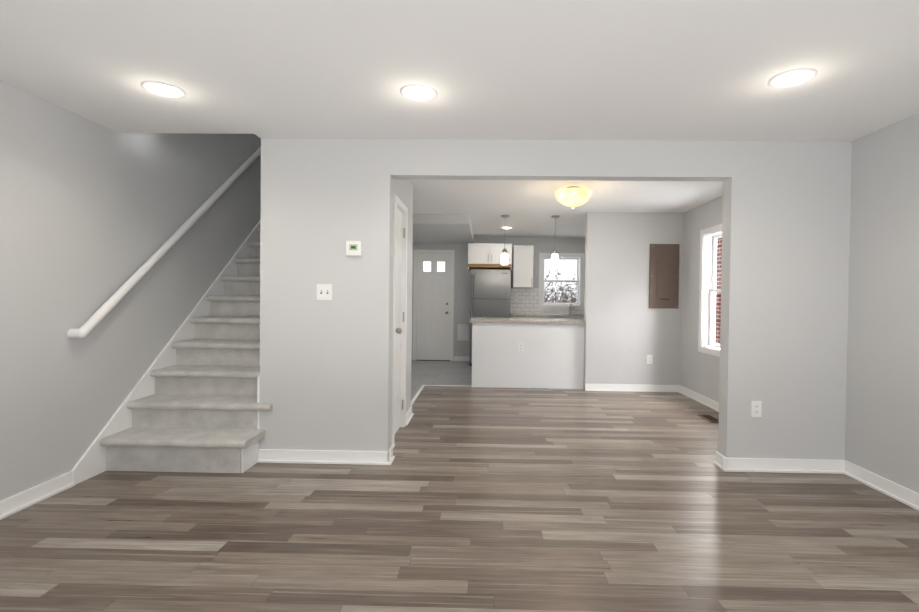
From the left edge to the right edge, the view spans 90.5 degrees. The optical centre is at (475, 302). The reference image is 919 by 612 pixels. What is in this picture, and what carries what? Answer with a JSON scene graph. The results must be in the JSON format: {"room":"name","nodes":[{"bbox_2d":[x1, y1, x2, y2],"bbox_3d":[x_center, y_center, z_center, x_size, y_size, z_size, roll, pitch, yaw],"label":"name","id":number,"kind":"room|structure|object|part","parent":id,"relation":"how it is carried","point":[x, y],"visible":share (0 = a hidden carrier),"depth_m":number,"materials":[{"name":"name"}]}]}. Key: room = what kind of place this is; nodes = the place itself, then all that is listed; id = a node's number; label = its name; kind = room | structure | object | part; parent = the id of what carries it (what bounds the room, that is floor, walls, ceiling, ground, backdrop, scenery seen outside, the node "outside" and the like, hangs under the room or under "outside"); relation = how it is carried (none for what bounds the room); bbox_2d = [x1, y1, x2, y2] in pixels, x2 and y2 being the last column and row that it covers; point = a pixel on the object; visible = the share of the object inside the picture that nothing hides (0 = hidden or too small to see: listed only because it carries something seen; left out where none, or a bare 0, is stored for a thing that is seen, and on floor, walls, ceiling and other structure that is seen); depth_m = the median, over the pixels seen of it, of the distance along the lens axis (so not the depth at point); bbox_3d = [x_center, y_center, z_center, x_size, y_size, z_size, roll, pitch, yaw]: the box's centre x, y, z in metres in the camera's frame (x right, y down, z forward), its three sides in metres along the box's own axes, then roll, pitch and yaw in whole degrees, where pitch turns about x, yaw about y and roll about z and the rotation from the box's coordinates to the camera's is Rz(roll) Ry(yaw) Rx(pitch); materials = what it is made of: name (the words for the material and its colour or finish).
{"room":"empty living room","nodes":[
{"label":"empty living room","id":0,"kind":"room"},
{"bbox_2d":[0,80,260,500],"bbox_3d":[-2.632,-1.327,3.478,0.120,5.000,10.920,1,1,1],"label":"wall","id":1,"kind":"structure","parent":0,"point":[94,217],"depth_m":3.04,"materials":[{"name":"grey paint"}]},
{"bbox_2d":[0,471,74,519],"bbox_3d":[-2.645,1.165,0.586,0.031,0.095,4.709,1,1,1],"label":"baseboard","id":2,"kind":"structure","parent":1,"relation":"attached to","point":[16,503],"depth_m":2.69,"materials":[{"name":"white wood"}]},
{"bbox_2d":[67,146,260,337],"bbox_3d":[-2.502,-1.204,4.578,0.098,2.815,3.398,1,1,1],"label":"handrail","id":3,"kind":"object","parent":1,"relation":"attached to","point":[104,309],"visible":0.88,"depth_m":3.54,"materials":[{"name":"white painted wood"}]},
{"bbox_2d":[71,221,259,484],"bbox_3d":[-2.550,-0.368,4.710,0.018,3.049,3.581,1,1,1],"label":"trim","id":4,"kind":"structure","parent":1,"relation":"attached to","point":[91,462],"depth_m":3.60,"materials":[{"name":"white wood"}]},
{"bbox_2d":[391,179,412,445],"bbox_3d":[-0.729,-0.014,4.128,0.142,2.400,1.280,1,1,1],"label":"wall","id":5,"kind":"structure","parent":0,"point":[403,190],"depth_m":4.35,"materials":[{"name":"grey paint"}]},
{"bbox_2d":[392,194,407,443],"bbox_3d":[-0.734,0.143,4.071,0.136,2.087,0.594,1,1,1],"label":"trim","id":6,"kind":"structure","parent":5,"relation":"attached to","point":[399,204],"depth_m":4.30,"materials":[{"name":"white wood"}]},
{"bbox_2d":[395,208,404,433],"bbox_3d":[-0.684,0.170,4.070,0.117,2.019,0.474,1,1,1],"label":"closet door","id":7,"kind":"structure","parent":5,"relation":"in","point":[398,320],"depth_m":4.17,"materials":[{"name":"white wood"}]},
{"bbox_3d":[-0.666,0.158,4.089,0.082,1.710,0.434,1,1,1],"label":"closet door knob","id":8,"kind":"part","parent":7,"relation":"part of","materials":[{"name":"white wood"}]},
{"bbox_2d":[406,406,413,425],"bbox_3d":[-0.669,1.133,4.582,0.031,0.095,0.403,1,1,1],"label":"baseboard","id":9,"kind":"structure","parent":5,"relation":"attached to","point":[409,414],"depth_m":4.56,"materials":[{"name":"white wood"}]},
{"bbox_2d":[411,385,424,405],"bbox_3d":[-0.741,1.163,5.550,0.040,0.008,1.530,1,1,1],"label":"trim","id":10,"kind":"structure","parent":5,"relation":"attached to","point":[417,394],"depth_m":5.73,"materials":[{"name":"white wood"}]},
{"bbox_2d":[411,360,471,399],"bbox_3d":[0.704,1.190,6.856,4.503,0.052,4.200,1,1,1],"label":"floor","id":11,"kind":"structure","parent":0,"point":[441,372],"depth_m":7.32,"materials":[{"name":"grey tile"}]},
{"bbox_2d":[470,269,510,365],"bbox_3d":[0.262,0.275,8.345,0.703,1.730,0.776,1,1,1],"label":"fridge","id":12,"kind":"object","parent":11,"relation":"on","point":[490,292],"visible":0.52,"depth_m":8.01,"materials":[{"name":"grey metal"}]},
{"bbox_2d":[510,316,583,320],"bbox_3d":[1.717,0.710,8.429,2.148,0.892,0.598,1,1,1],"label":"base cabinet","id":13,"kind":"object","parent":11,"relation":"on","point":[582,319],"visible":0.07,"depth_m":8.13,"materials":[{"name":"white"}]},
{"bbox_2d":[510,313,583,317],"bbox_3d":[1.717,0.241,8.408,2.158,0.042,0.628,1,1,1],"label":"countertop","id":14,"kind":"structure","parent":13,"relation":"on","point":[550,315],"depth_m":8.11,"materials":[{"name":"stone"}]},
{"bbox_3d":[0.721,0.723,6.640,1.528,0.892,0.579,1,1,1],"label":"base cabinet","id":15,"kind":"object","parent":11,"relation":"on","visible":0},
{"bbox_2d":[470,317,584,323],"bbox_3d":[0.708,0.257,6.571,1.564,0.038,0.765,1,1,1],"label":"countertop","id":16,"kind":"structure","parent":15,"relation":"on","point":[525,320],"depth_m":6.20,"materials":[{"name":"stone"}]},
{"bbox_2d":[413,213,473,243],"bbox_3d":[-0.724,-1.191,7.553,1.323,0.140,2.400,1,1,1],"label":"soffit","id":17,"kind":"structure","parent":0,"point":[442,228],"depth_m":6.83,"materials":[{"name":"grey paint"}]},
{"bbox_2d":[0,386,918,611],"bbox_3d":[0.016,1.248,2.125,5.690,0.050,8.410,1,1,1],"label":"floor","id":18,"kind":"structure","parent":0,"point":[478,499],"depth_m":2.44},
{"bbox_2d":[99,227,272,472],"bbox_3d":[-2.003,-0.149,4.997,1.068,2.616,3.791,1,1,1],"label":"stairs","id":19,"kind":"structure","parent":18,"relation":"on","point":[199,410],"depth_m":3.44,"materials":[{"name":"grey carpet"}]},
{"bbox_2d":[425,385,471,386],"bbox_3d":[0.367,1.165,6.323,2.223,0.008,0.040,1,1,1],"label":"trim","id":20,"kind":"structure","parent":18,"relation":"on","point":[425,385],"depth_m":6.33,"materials":[{"name":"white wood"}]},
{"bbox_2d":[528,388,551,390],"bbox_3d":[0.867,1.172,6.168,0.310,0.008,0.110,1,1,1],"label":"floor vent","id":21,"kind":"object","parent":18,"relation":"in","point":[539,389],"visible":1,"depth_m":6.14,"materials":[{"name":"grey metal"}]},
{"bbox_2d":[698,415,718,422],"bbox_3d":[2.449,1.210,4.751,0.130,0.008,0.300,1,1,1],"label":"floor vent","id":22,"kind":"object","parent":18,"relation":"in","point":[710,419],"visible":0.94,"depth_m":4.74,"materials":[{"name":"brown metal"}]},
{"bbox_2d":[0,0,918,236],"bbox_3d":[0.087,-1.320,3.424,5.560,0.250,10.920,1,1,1],"label":"ceiling","id":23,"kind":"structure","parent":0,"point":[683,70],"depth_m":2.34,"materials":[{"name":"white paint"}]},
{"bbox_2d":[141,81,185,97],"bbox_3d":[-1.762,-1.200,2.572,0.210,0.017,0.210,1,1,1],"label":"recessed light","id":24,"kind":"object","parent":23,"relation":"in","point":[163,89],"visible":1,"depth_m":2.56,"materials":[{"name":"white"}]},
{"bbox_2d":[400,84,436,100],"bbox_3d":[-0.321,-1.183,2.574,0.210,0.017,0.210,1,1,1],"label":"recessed light","id":25,"kind":"object","parent":23,"relation":"in","point":[419,92],"visible":1,"depth_m":2.56,"materials":[{"name":"white"}]},
{"bbox_2d":[501,215,508,264],"bbox_3d":[0.413,-0.885,6.454,0.124,0.695,0.124,1,1,1],"label":"pendant light","id":26,"kind":"object","parent":23,"relation":"hanging from","point":[504,257],"visible":1,"depth_m":6.42,"materials":[{"name":"white glass"}]},
{"bbox_2d":[551,215,559,264],"bbox_3d":[1.123,-0.877,6.440,0.124,0.695,0.124,1,1,1],"label":"pendant light","id":27,"kind":"object","parent":23,"relation":"hanging from","point":[554,258],"visible":1,"depth_m":6.40,"materials":[{"name":"white glass"}]},
{"bbox_2d":[555,186,591,208],"bbox_3d":[1.022,-1.092,4.769,0.380,0.220,0.380,1,1,1],"label":"dome light","id":28,"kind":"object","parent":23,"relation":"attached to","point":[573,196],"visible":1,"depth_m":4.65,"materials":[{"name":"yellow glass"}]},
{"bbox_2d":[768,68,816,87],"bbox_3d":[1.635,-1.157,2.355,0.210,0.017,0.210,1,1,1],"label":"recessed light","id":29,"kind":"object","parent":23,"relation":"in","point":[792,78],"visible":1,"depth_m":2.34,"materials":[{"name":"white"}]},
{"bbox_2d":[411,236,584,360],"bbox_3d":[0.165,-0.068,8.826,5.290,2.400,0.150,1,1,1],"label":"wall","id":30,"kind":"structure","parent":0,"point":[462,286],"depth_m":8.75,"materials":[{"name":"grey paint"}]},
{"bbox_2d":[416,253,450,359],"bbox_3d":[-0.810,0.077,8.818,0.659,2.067,0.049,1,1,1],"label":"door","id":31,"kind":"structure","parent":30,"relation":"in","point":[433,299],"depth_m":8.80,"materials":[{"name":"white wood"}]},
{"bbox_2d":[413,250,453,360],"bbox_3d":[-0.809,0.052,8.839,0.779,2.137,0.166,1,1,1],"label":"door frame","id":32,"kind":"structure","parent":30,"relation":"attached to","point":[415,299],"depth_m":8.76,"materials":[{"name":"white wood"}]},
{"bbox_2d":[454,356,469,360],"bbox_3d":[-0.267,1.081,8.759,0.305,0.095,0.031,1,1,1],"label":"baseboard","id":33,"kind":"structure","parent":30,"relation":"attached to","point":[456,358],"depth_m":8.76,"materials":[{"name":"white wood"}]},
{"bbox_2d":[457,324,468,340],"bbox_3d":[-0.244,0.568,8.764,0.210,0.320,0.008,1,1,1],"label":"access panel","id":34,"kind":"object","parent":30,"relation":"attached to","point":[462,334],"visible":1,"depth_m":8.76,"materials":[{"name":"white plastic"}]},
{"bbox_2d":[468,243,511,270],"bbox_3d":[0.260,-0.831,8.410,0.788,0.460,0.653,1,1,1],"label":"upper cabinet","id":35,"kind":"object","parent":30,"relation":"attached to","point":[484,255],"visible":1,"depth_m":8.12,"materials":[{"name":"white wood"}]},
{"bbox_2d":[512,245,533,287],"bbox_3d":[0.883,-0.671,8.550,0.373,0.780,0.353,1,1,1],"label":"upper cabinet","id":36,"kind":"object","parent":30,"relation":"attached to","point":[522,266],"visible":1,"depth_m":8.41,"materials":[{"name":"white wood"}]},
{"bbox_2d":[510,287,584,313],"bbox_3d":[1.727,-0.030,8.716,2.158,0.497,0.008,1,1,1],"label":"backsplash","id":37,"kind":"structure","parent":30,"relation":"attached to","point":[528,301],"depth_m":8.73,"materials":[{"name":"tile"}]},
{"bbox_2d":[539,253,584,308],"bbox_3d":[1.644,-0.415,8.784,0.860,1.070,0.166,1,1,1],"label":"kitchen window","id":38,"kind":"structure","parent":30,"relation":"in","point":[580,259],"depth_m":8.71,"materials":[{"name":"white"}]},
{"bbox_2d":[472,323,583,388],"bbox_3d":[0.716,0.727,6.300,1.531,0.893,0.100,1,1,1],"label":"wall","id":39,"kind":"structure","parent":0,"point":[551,356],"depth_m":6.25,"materials":[{"name":"white paint"}]},
{"bbox_2d":[518,343,523,350],"bbox_3d":[0.621,0.608,6.245,0.072,0.116,0.010,1,1,1],"label":"outlet","id":40,"kind":"object","parent":39,"relation":"attached to","point":[520,346],"visible":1,"depth_m":6.24,"materials":[{"name":"white plastic"}]},
{"bbox_2d":[259,139,851,459],"bbox_3d":[0.550,0.011,3.403,4.303,2.400,0.120,1,1,1],"label":"wall","id":41,"kind":"structure","parent":0,"point":[325,374],"depth_m":3.34,"materials":[{"name":"grey paint"}]},
{"bbox_2d":[317,284,331,299],"bbox_3d":[-1.119,-0.078,3.366,0.115,0.118,0.018,1,1,1],"label":"double light switch","id":42,"kind":"object","parent":41,"relation":"attached to","point":[324,291],"visible":1,"depth_m":3.37,"materials":[{"name":"white plastic"}]},
{"bbox_2d":[257,448,394,464],"bbox_3d":[-1.119,1.144,3.391,0.994,0.095,0.061,1,1,1],"label":"baseboard","id":43,"kind":"structure","parent":41,"relation":"attached to","point":[265,455],"depth_m":3.37,"materials":[{"name":"white wood"}]},
{"bbox_2d":[346,241,361,255],"bbox_3d":[-0.897,-0.400,3.354,0.110,0.108,0.023,1,1,1],"label":"thermostat","id":44,"kind":"object","parent":41,"relation":"attached to","point":[353,248],"visible":0.96,"depth_m":3.34,"materials":[{"name":"white plastic"}]},
{"bbox_2d":[751,401,761,416],"bbox_3d":[2.046,0.775,3.317,0.072,0.116,0.010,1,1,1],"label":"outlet","id":45,"kind":"object","parent":41,"relation":"attached to","point":[756,408],"visible":1,"depth_m":3.32,"materials":[{"name":"white plastic"}]},
{"bbox_2d":[716,452,843,473],"bbox_3d":[2.225,1.184,3.324,0.843,0.095,0.061,1,1,1],"label":"baseboard","id":46,"kind":"structure","parent":41,"relation":"attached to","point":[770,465],"depth_m":3.31,"materials":[{"name":"white wood"}]},
{"bbox_2d":[583,212,682,389],"bbox_3d":[2.123,-0.009,6.172,1.267,2.400,0.120,1,1,1],"label":"wall","id":47,"kind":"structure","parent":0,"point":[627,330],"depth_m":6.11,"materials":[{"name":"grey paint"}]},
{"bbox_2d":[585,384,675,391],"bbox_3d":[2.089,1.145,6.113,1.227,0.095,0.031,1,1,1],"label":"baseboard","id":48,"kind":"structure","parent":47,"relation":"attached to","point":[588,387],"depth_m":6.11,"materials":[{"name":"white wood"}]},
{"bbox_2d":[647,355,652,363],"bbox_3d":[2.337,0.760,6.112,0.072,0.116,0.010,1,1,1],"label":"outlet","id":49,"kind":"object","parent":47,"relation":"attached to","point":[649,359],"visible":1,"depth_m":6.11,"materials":[{"name":"white plastic"}]},
{"bbox_2d":[649,244,679,308],"bbox_3d":[2.519,-0.353,6.083,0.390,0.860,0.030,1,1,1],"label":"panel","id":50,"kind":"object","parent":47,"relation":"attached to","point":[664,276],"visible":1,"depth_m":6.08,"materials":[{"name":"brown"}]},
{"bbox_2d":[680,113,918,492],"bbox_3d":[2.776,0.037,3.388,0.150,2.400,10.920,1,1,1],"label":"wall","id":51,"kind":"structure","parent":0,"point":[882,416],"depth_m":3.05,"materials":[{"name":"grey paint"}]},
{"bbox_2d":[676,385,718,411],"bbox_3d":[2.700,1.170,4.776,0.031,0.095,2.680,1,1,1],"label":"baseboard","id":52,"kind":"structure","parent":51,"relation":"attached to","point":[708,402],"depth_m":5.53,"materials":[{"name":"white wood"}]},
{"bbox_2d":[698,224,721,356],"bbox_3d":[2.804,-0.136,5.096,0.166,1.480,0.940,1,1,1],"label":"dining room window","id":53,"kind":"structure","parent":51,"relation":"in","point":[708,290],"depth_m":5.48,"materials":[{"name":"white"}]},
{"bbox_2d":[844,460,918,510],"bbox_3d":[2.619,1.225,0.722,0.031,0.095,5.190,1,1,1],"label":"baseboard","id":54,"kind":"structure","parent":51,"relation":"attached to","point":[902,494],"depth_m":2.97,"materials":[{"name":"white wood"}]},
{"bbox_3d":[-1.472,-1.350,6.126,0.120,5.000,5.280,1,1,1],"label":"wall","id":55,"kind":"structure","parent":0,"visible":0},
{"bbox_2d":[241,374,259,472],"bbox_3d":[-1.577,-0.426,4.817,0.016,3.185,3.326,1,1,1],"label":"trim","id":56,"kind":"structure","parent":55,"relation":"attached to","point":[249,456],"depth_m":3.30,"materials":[{"name":"white wood"}]},
{"label":"outside","id":57,"kind":"structure","parent":0,"visible":0},
{"bbox_2d":[544,259,576,302],"bbox_3d":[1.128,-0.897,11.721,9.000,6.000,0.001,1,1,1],"label":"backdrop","id":58,"kind":"structure","parent":57,"point":[551,286],"depth_m":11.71,"materials":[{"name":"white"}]},
{"bbox_2d":[715,237,721,343],"bbox_3d":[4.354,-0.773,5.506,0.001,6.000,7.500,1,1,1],"label":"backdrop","id":59,"kind":"structure","parent":57,"point":[718,281],"depth_m":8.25,"materials":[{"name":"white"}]}
]}

